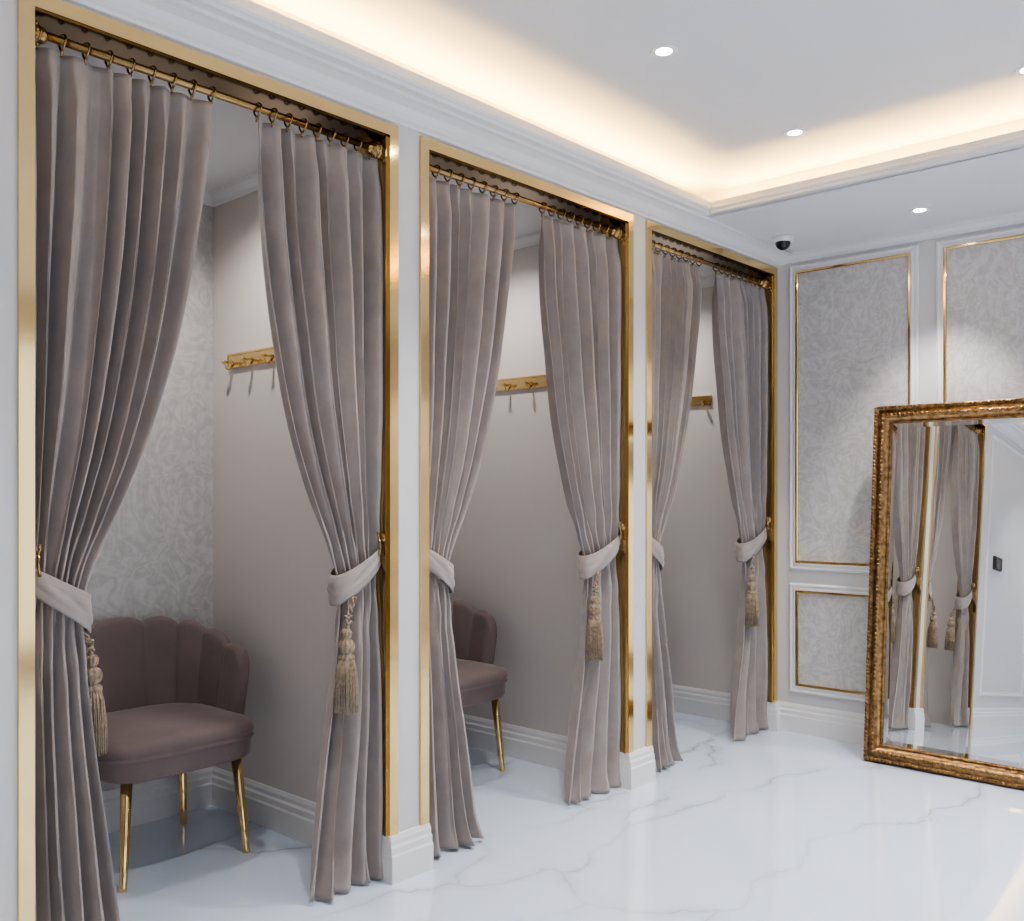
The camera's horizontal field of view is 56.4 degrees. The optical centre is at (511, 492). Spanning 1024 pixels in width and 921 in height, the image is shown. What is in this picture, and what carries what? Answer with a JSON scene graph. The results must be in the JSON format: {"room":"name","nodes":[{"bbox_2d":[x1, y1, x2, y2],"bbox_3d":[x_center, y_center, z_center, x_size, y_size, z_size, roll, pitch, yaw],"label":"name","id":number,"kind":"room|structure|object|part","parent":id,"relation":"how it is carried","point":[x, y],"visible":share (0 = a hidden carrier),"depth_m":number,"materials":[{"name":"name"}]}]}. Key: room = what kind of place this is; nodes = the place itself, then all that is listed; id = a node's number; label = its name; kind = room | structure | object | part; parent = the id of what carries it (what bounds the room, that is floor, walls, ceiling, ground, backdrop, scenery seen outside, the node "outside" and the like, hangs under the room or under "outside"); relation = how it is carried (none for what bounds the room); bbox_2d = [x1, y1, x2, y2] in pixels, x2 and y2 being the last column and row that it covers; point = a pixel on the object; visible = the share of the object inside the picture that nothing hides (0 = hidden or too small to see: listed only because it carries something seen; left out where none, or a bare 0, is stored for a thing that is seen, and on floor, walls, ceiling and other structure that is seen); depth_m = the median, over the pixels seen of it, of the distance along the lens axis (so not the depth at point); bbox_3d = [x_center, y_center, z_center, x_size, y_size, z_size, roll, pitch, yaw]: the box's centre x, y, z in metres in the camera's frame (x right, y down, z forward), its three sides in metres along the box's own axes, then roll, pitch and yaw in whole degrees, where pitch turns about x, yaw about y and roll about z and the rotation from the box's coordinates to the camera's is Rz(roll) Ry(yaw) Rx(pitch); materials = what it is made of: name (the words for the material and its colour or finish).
{"room":"clothing store","nodes":[
{"label":"clothing store","id":0,"kind":"room"},
{"bbox_2d":[86,205,212,791],"bbox_3d":[-0.872,-0.150,4.292,0.100,2.800,4.200,0,0,42],"label":"wall","id":1,"kind":"structure","parent":0,"point":[155,558],"depth_m":3.74,"materials":[{"name":"paper"}]},
{"bbox_2d":[102,766,212,832],"bbox_3d":[-1.591,1.175,3.409,0.018,0.150,1.174,0,0,42],"label":"baseboard","id":2,"kind":"structure","parent":1,"relation":"attached to","point":[152,800],"depth_m":3.67,"materials":[{"name":"white"}]},
{"bbox_2d":[213,191,336,802],"bbox_3d":[-0.809,0.025,3.553,0.985,2.450,0.087,0,0,42],"label":"wall","id":3,"kind":"structure","parent":0,"point":[272,562],"depth_m":3.62,"materials":[{"name":"grey paint"}]},
{"bbox_2d":[221,346,274,369],"bbox_3d":[-0.906,-0.512,3.543,0.615,0.066,0.057,0,0,42],"label":"hook rail","id":4,"kind":"object","parent":3,"relation":"attached to","point":[242,359],"visible":0.56,"depth_m":3.64,"materials":[{"name":"gold metal"}]},
{"bbox_2d":[212,766,315,845],"bbox_3d":[-0.845,1.175,3.514,0.985,0.150,0.018,0,0,42],"label":"baseboard","id":5,"kind":"structure","parent":3,"relation":"attached to","point":[284,813],"depth_m":3.56,"materials":[{"name":"white wood"}]},
{"bbox_2d":[35,41,727,277],"bbox_3d":[-0.470,-1.225,3.929,0.985,0.050,4.200,0,0,42],"label":"ceiling","id":6,"kind":"structure","parent":0,"point":[233,155],"depth_m":3.32,"materials":[{"name":"white paint"}]},
{"bbox_2d":[0,0,777,920],"bbox_3d":[-1.092,-0.150,2.401,0.140,2.800,7.300,0,0,42],"label":"wall","id":7,"kind":"structure","parent":0,"point":[408,139],"depth_m":3.10,"materials":[{"name":"grey paint"}]},
{"bbox_2d":[17,0,398,920],"bbox_3d":[-0.760,0.034,2.657,0.010,2.432,1.164,0,0,42],"label":"trim","id":8,"kind":"structure","parent":7,"relation":"attached to","point":[25,8],"depth_m":2.24,"materials":[{"name":"gold metal"}]},
{"bbox_2d":[35,8,387,141],"bbox_3d":[-0.815,-1.144,2.707,0.140,0.004,1.092,0,0,42],"label":"curtain rod","id":9,"kind":"object","parent":7,"relation":"attached to","point":[54,24],"visible":0.5,"depth_m":2.61,"materials":[{"name":"brown metal"}]},
{"bbox_2d":[359,135,387,836],"bbox_3d":[-0.815,-0.023,2.707,0.140,2.246,1.092,0,0,42],"label":"door frame","id":10,"kind":"structure","parent":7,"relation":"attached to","point":[382,573],"depth_m":3.06,"materials":[{"name":"gold metal"}]},
{"bbox_2d":[35,19,382,159],"bbox_3d":[-0.801,-1.108,2.694,0.068,0.068,1.084,0,0,42],"label":"curtain rod","id":11,"kind":"object","parent":10,"relation":"attached to","point":[46,36],"visible":0.68,"depth_m":2.62,"materials":[{"name":"gold metal"}]},
{"bbox_2d":[35,26,216,920],"bbox_3d":[-1.018,0.061,2.491,0.153,2.366,0.495,0,0,42],"label":"curtain","id":12,"kind":"object","parent":11,"relation":"hanging from","point":[121,161],"visible":0.9,"depth_m":2.41,"materials":[{"name":"fabric"}]},
{"bbox_3d":[-1.123,0.265,2.360,0.117,0.175,0.162,0,0,42],"label":"tieback sash","id":13,"kind":"part","parent":12,"relation":"part of","materials":[{"name":"fabric"}]},
{"bbox_3d":[-1.099,0.380,2.454,0.026,0.116,0.062,0,0,31],"label":"tassel cord","id":14,"kind":"part","parent":12,"relation":"part of","materials":[{"name":"beige fabric"}]},
{"bbox_2d":[253,102,384,902],"bbox_3d":[-0.581,0.057,2.924,0.153,2.374,0.455,0,0,40],"label":"curtain","id":15,"kind":"object","parent":11,"relation":"hanging from","point":[320,202],"visible":1,"depth_m":2.98,"materials":[{"name":"fabric"}]},
{"bbox_3d":[-0.501,0.380,2.961,0.026,0.116,0.051,0,0,33],"label":"tassel cord","id":16,"kind":"part","parent":15,"relation":"part of","materials":[{"name":"beige fabric"}]},
{"bbox_3d":[-0.506,0.266,3.044,0.115,0.176,0.173,0,0,42],"label":"tieback sash","id":17,"kind":"part","parent":15,"relation":"part of","materials":[{"name":"fabric"}]},
{"bbox_2d":[381,823,432,884],"bbox_3d":[-0.383,1.175,3.167,0.166,0.150,0.179,0,0,42],"label":"baseboard","id":18,"kind":"structure","parent":7,"relation":"attached to","point":[407,854],"depth_m":3.10,"materials":[{"name":"white wood"}]},
{"bbox_2d":[67,0,792,267],"bbox_3d":[-0.984,-1.248,2.304,0.150,0.111,7.300,0,0,42],"label":"trim","id":19,"kind":"structure","parent":7,"relation":"attached to","point":[251,35],"depth_m":3.01,"materials":[{"name":"white"}]},
{"bbox_2d":[203,140,745,287],"bbox_3d":[-0.346,-1.175,4.066,0.985,0.050,3.818,0,0,42],"label":"trim","id":20,"kind":"structure","parent":7,"relation":"attached to","point":[246,185],"depth_m":3.78,"materials":[{"name":"white"}]},
{"bbox_2d":[419,135,633,825],"bbox_3d":[0.105,-0.041,3.614,0.010,2.282,1.219,0,0,42],"label":"trim","id":21,"kind":"structure","parent":7,"relation":"attached to","point":[426,144],"depth_m":3.18,"materials":[{"name":"gold metal"}]},
{"bbox_2d":[429,151,625,226],"bbox_3d":[0.049,-1.144,3.664,0.140,0.004,1.147,0,0,42],"label":"lining","id":22,"kind":"object","parent":7,"relation":"attached to","point":[444,162],"visible":0.64,"depth_m":3.58,"materials":[{"name":"brown metal"}]},
{"bbox_2d":[600,222,626,752],"bbox_3d":[0.049,-0.023,3.664,0.140,2.246,1.147,0,0,42],"label":"lining","id":23,"kind":"object","parent":7,"relation":"attached to","point":[621,556],"visible":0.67,"depth_m":4.04,"materials":[{"name":"gold metal"}]},
{"bbox_2d":[429,164,622,239],"bbox_3d":[0.064,-1.108,3.651,0.068,0.068,1.139,0,0,42],"label":"curtain rod","id":24,"kind":"object","parent":23,"relation":"attached to","point":[612,230],"visible":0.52,"depth_m":3.64,"materials":[{"name":"gold metal"}]},
{"bbox_2d":[429,165,519,856],"bbox_3d":[-0.165,0.057,3.424,0.503,2.374,0.163,0,0,-44],"label":"curtain","id":25,"kind":"object","parent":24,"relation":"hanging from","point":[471,234],"visible":0.82,"depth_m":3.35,"materials":[{"name":"fabric"}]},
{"bbox_3d":[-0.275,0.265,3.301,0.117,0.175,0.170,0,0,42],"label":"tieback sash","id":26,"kind":"part","parent":25,"relation":"part of","materials":[{"name":"fabric"}]},
{"bbox_2d":[538,202,624,805],"bbox_3d":[0.290,0.057,3.887,0.152,2.374,0.496,0,0,38],"label":"curtain","id":27,"kind":"object","parent":24,"relation":"hanging from","point":[580,272],"visible":1,"depth_m":3.92,"materials":[{"name":"fabric"}]},
{"bbox_3d":[0.345,0.380,3.898,0.026,0.116,0.051,0,0,33],"label":"tassel cord","id":28,"kind":"part","parent":27,"relation":"part of","materials":[{"name":"beige fabric"}]},
{"bbox_3d":[0.358,0.266,4.001,0.117,0.178,0.228,0,0,42],"label":"tieback sash","id":29,"kind":"part","parent":27,"relation":"part of","materials":[{"name":"fabric"}]},
{"bbox_2d":[619,746,655,789],"bbox_3d":[0.502,1.175,4.145,0.166,0.150,0.183,0,0,42],"label":"baseboard","id":30,"kind":"structure","parent":7,"relation":"attached to","point":[638,767],"depth_m":4.06,"materials":[{"name":"white"}]},
{"bbox_2d":[645,220,777,746],"bbox_3d":[0.989,-0.041,4.593,0.010,2.282,1.216,0,0,42],"label":"trim","id":31,"kind":"structure","parent":7,"relation":"attached to","point":[650,226],"depth_m":4.16,"materials":[{"name":"gold metal"}]},
{"bbox_2d":[652,231,771,277],"bbox_3d":[0.934,-1.144,4.643,0.140,0.004,1.144,0,0,42],"label":"lining","id":32,"kind":"object","parent":7,"relation":"attached to","point":[658,238],"visible":0.57,"depth_m":4.60,"materials":[{"name":"brown metal"}]},
{"bbox_2d":[748,275,772,702],"bbox_3d":[0.934,-0.023,4.643,0.140,2.246,1.144,0,0,42],"label":"lining","id":33,"kind":"object","parent":7,"relation":"attached to","point":[768,545],"visible":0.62,"depth_m":5.02,"materials":[{"name":"gold metal"}]},
{"bbox_2d":[652,242,768,288],"bbox_3d":[0.949,-1.108,4.630,0.068,0.068,1.136,0,0,42],"label":"curtain rod","id":34,"kind":"object","parent":33,"relation":"attached to","point":[658,246],"visible":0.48,"depth_m":4.66,"materials":[{"name":"brown metal"}]},
{"bbox_2d":[652,240,703,772],"bbox_3d":[0.708,0.057,4.412,0.148,2.374,0.501,0,0,38],"label":"curtain","id":35,"kind":"object","parent":34,"relation":"hanging from","point":[676,284],"visible":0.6,"depth_m":4.36,"materials":[{"name":"fabric"}]},
{"bbox_3d":[0.612,0.265,4.281,0.115,0.175,0.170,0,0,42],"label":"tieback sash","id":36,"kind":"part","parent":35,"relation":"part of","materials":[{"name":"fabric"}]},
{"bbox_2d":[712,263,770,740],"bbox_3d":[1.171,0.061,4.867,0.155,2.366,0.490,0,0,42],"label":"curtain","id":37,"kind":"object","parent":34,"relation":"hanging from","point":[739,308],"visible":1,"depth_m":4.88,"materials":[{"name":"fabric"}]},
{"bbox_3d":[1.243,0.266,4.978,0.116,0.178,0.228,0,0,42],"label":"tieback sash","id":38,"kind":"part","parent":37,"relation":"part of","materials":[{"name":"fabric"}]},
{"bbox_3d":[1.229,0.380,4.876,0.026,0.116,0.051,0,0,33],"label":"tassel cord","id":39,"kind":"part","parent":37,"relation":"part of","materials":[{"name":"beige fabric"}]},
{"bbox_2d":[708,129,1023,216],"bbox_3d":[2.591,-1.276,2.756,4.650,0.053,0.056,0,0,42],"label":"trim","id":40,"kind":"structure","parent":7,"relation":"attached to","point":[1014,140],"depth_m":3.78,"materials":[{"name":"white"}]},
{"bbox_2d":[449,231,599,736],"bbox_3d":[0.074,0.025,4.530,0.985,2.450,0.088,0,0,42],"label":"wall","id":41,"kind":"structure","parent":0,"point":[516,549],"depth_m":4.49,"materials":[{"name":"grey paint"}]},
{"bbox_2d":[464,714,567,770],"bbox_3d":[0.038,1.175,4.491,0.985,0.150,0.018,0,0,42],"label":"baseboard","id":42,"kind":"structure","parent":41,"relation":"attached to","point":[547,749],"depth_m":4.48,"materials":[{"name":"white"}]},
{"bbox_2d":[496,374,546,391],"bbox_3d":[-0.023,-0.512,4.520,0.615,0.066,0.057,0,0,42],"label":"hook rail","id":43,"kind":"object","parent":41,"relation":"attached to","point":[526,382],"visible":0.41,"depth_m":4.48,"materials":[{"name":"gold metal"}]},
{"bbox_2d":[108,712,1023,920],"bbox_3d":[0.305,1.290,1.139,6.075,0.080,7.500,0,0,42],"label":"floor","id":44,"kind":"structure","parent":0,"point":[766,825],"depth_m":3.34,"materials":[{"name":"stone"}]},
{"bbox_2d":[85,616,253,892],"bbox_3d":[-1.249,0.853,3.323,0.582,0.796,0.648,0,0,42],"label":"armchair","id":45,"kind":"object","parent":44,"relation":"on","point":[175,694],"visible":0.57,"depth_m":3.42,"materials":[{"name":"fabric"}]},
{"bbox_3d":[-1.231,0.845,3.306,0.529,0.145,0.549,0,0,42],"label":"seat","id":46,"kind":"part","parent":45,"relation":"part of","materials":[{"name":"fabric"}]},
{"bbox_2d":[450,597,507,770],"bbox_3d":[-0.368,0.853,4.299,0.582,0.796,0.648,0,0,42],"label":"armchair","id":47,"kind":"object","parent":44,"relation":"on","point":[474,631],"visible":0.17,"depth_m":4.40,"materials":[{"name":"fabric"}]},
{"bbox_3d":[-0.349,0.845,4.282,0.529,0.145,0.549,0,0,42],"label":"seat","id":48,"kind":"part","parent":47,"relation":"part of","materials":[{"name":"fabric"}]},
{"bbox_2d":[863,398,1023,789],"bbox_3d":[2.114,0.418,4.202,1.058,1.662,0.273,0,0,42],"label":"floor mirror","id":49,"kind":"object","parent":44,"relation":"on","point":[944,692],"visible":1,"depth_m":4.29,"materials":[{"name":"gold metal"}]},
{"bbox_2d":[261,0,1023,194],"bbox_3d":[0.464,-1.450,0.477,4.750,0.100,6.530,0,0,42],"label":"ceiling","id":50,"kind":"structure","parent":0,"point":[862,78],"depth_m":3.13,"materials":[{"name":"white paint"}]},
{"bbox_2d":[650,45,677,57],"bbox_3d":[0.482,-1.398,3.029,0.088,0.004,0.088,0,0,42],"label":"recessed light","id":51,"kind":"object","parent":50,"relation":"in","point":[661,51],"visible":1,"depth_m":3.03,"materials":[{"name":"white plastic"}]},
{"bbox_2d":[772,234,793,249],"bbox_3d":[1.323,-1.223,4.667,0.100,0.074,0.100,0,0,42],"label":"security camera","id":52,"kind":"object","parent":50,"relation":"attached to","point":[783,241],"visible":1,"depth_m":4.64,"materials":[{"name":"white plastic"}]},
{"bbox_2d":[783,128,806,136],"bbox_3d":[1.099,-1.398,3.711,0.088,0.004,0.088,0,0,42],"label":"recessed light","id":53,"kind":"object","parent":50,"relation":"in","point":[795,132],"visible":1,"depth_m":3.71,"materials":[{"name":"white plastic"}]},
{"bbox_2d":[702,118,1023,252],"bbox_3d":[2.868,-1.375,3.137,4.750,0.250,0.900,0,0,42],"label":"ceiling soffit","id":54,"kind":"structure","parent":50,"relation":"attached to","point":[984,186],"depth_m":4.13,"materials":[{"name":"white paint"}]},
{"bbox_2d":[909,207,930,212],"bbox_3d":[1.801,-1.248,4.222,0.088,0.004,0.088,0,0,42],"label":"recessed light","id":55,"kind":"object","parent":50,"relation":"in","point":[919,209],"visible":1,"depth_m":4.22,"materials":[{"name":"white plastic"}]},
{"bbox_2d":[1014,66,1023,75],"bbox_3d":[1.709,-1.398,3.159,0.088,0.004,0.088,0,0,42],"label":"recessed light","id":56,"kind":"object","parent":50,"relation":"in","point":[1019,71],"visible":1,"depth_m":3.17,"materials":[{"name":"white plastic"}]},
{"bbox_2d":[660,223,1023,713],"bbox_3d":[2.784,-0.150,3.882,6.075,2.800,0.106,0,0,42],"label":"wall","id":57,"kind":"structure","parent":0,"point":[701,572],"depth_m":5.30,"materials":[{"name":"grey paint"}]},
{"bbox_2d":[691,395,711,406],"bbox_3d":[0.867,-0.512,5.505,0.615,0.066,0.057,0,0,42],"label":"hook rail","id":58,"kind":"object","parent":57,"relation":"attached to","point":[697,400],"visible":0.19,"depth_m":5.34,"materials":[{"name":"gold metal"}]},
{"bbox_2d":[672,684,864,744],"bbox_3d":[2.732,1.175,3.825,5.875,0.150,0.062,0,0,42],"label":"baseboard","id":59,"kind":"structure","parent":57,"relation":"attached to","point":[838,725],"depth_m":5.00,"materials":[{"name":"white wood"}]},
{"bbox_2d":[790,583,868,701],"bbox_3d":[1.699,0.755,4.789,0.658,0.568,0.016,0,0,42],"label":"trim","id":60,"kind":"structure","parent":57,"relation":"attached to","point":[793,586],"depth_m":4.92,"materials":[{"name":"white wood"}]},
{"bbox_2d":[795,590,868,695],"bbox_3d":[1.698,0.755,4.788,0.590,0.500,0.015,0,0,42],"label":"trim","id":61,"kind":"structure","parent":57,"relation":"attached to","point":[797,592],"depth_m":4.96,"materials":[{"name":"gold metal"}]},
{"bbox_2d":[799,593,867,691],"bbox_3d":[1.703,0.755,4.793,0.590,0.500,0.001,0,0,42],"label":"panel","id":62,"kind":"object","parent":57,"relation":"attached to","point":[832,628],"visible":0.6,"depth_m":4.86,"materials":[{"name":"grey paper"}]},
{"bbox_2d":[795,252,910,566],"bbox_3d":[1.698,-0.395,4.788,0.590,1.520,0.015,0,0,42],"label":"trim","id":63,"kind":"structure","parent":57,"relation":"attached to","point":[797,273],"depth_m":4.97,"materials":[{"name":"gold metal"}]},
{"bbox_2d":[799,256,907,563],"bbox_3d":[1.703,-0.395,4.793,0.590,1.520,0.001,0,0,42],"label":"panel","id":64,"kind":"object","parent":57,"relation":"attached to","point":[853,319],"visible":0.8,"depth_m":4.82,"materials":[{"name":"grey paper"}]},
{"bbox_2d":[790,244,918,573],"bbox_3d":[1.699,-0.395,4.789,0.658,1.588,0.016,0,0,42],"label":"trim","id":65,"kind":"structure","parent":57,"relation":"attached to","point":[914,249],"depth_m":4.88,"materials":[{"name":"white"}]},
{"bbox_2d":[783,211,1023,263],"bbox_3d":[3.158,-1.228,3.458,4.750,0.045,0.034,0,0,42],"label":"trim","id":66,"kind":"structure","parent":57,"relation":"attached to","point":[1018,217],"depth_m":4.58,"materials":[{"name":"white"}]},
{"bbox_2d":[936,226,1023,402],"bbox_3d":[2.457,-0.395,4.104,1.225,1.588,0.016,0,0,42],"label":"trim","id":67,"kind":"structure","parent":57,"relation":"attached to","point":[940,244],"depth_m":4.49,"materials":[{"name":"white"}]},
{"bbox_2d":[943,234,1023,401],"bbox_3d":[2.456,-0.395,4.103,1.157,1.520,0.015,0,0,42],"label":"trim","id":68,"kind":"structure","parent":57,"relation":"attached to","point":[946,248],"depth_m":4.48,"materials":[{"name":"gold metal"}]},
{"bbox_2d":[947,237,1023,401],"bbox_3d":[2.461,-0.395,4.108,1.157,1.520,0.001,0,0,42],"label":"panel","id":69,"kind":"object","parent":57,"relation":"attached to","point":[985,282],"visible":0.5,"depth_m":4.37,"materials":[{"name":"grey paper"}]}
]}

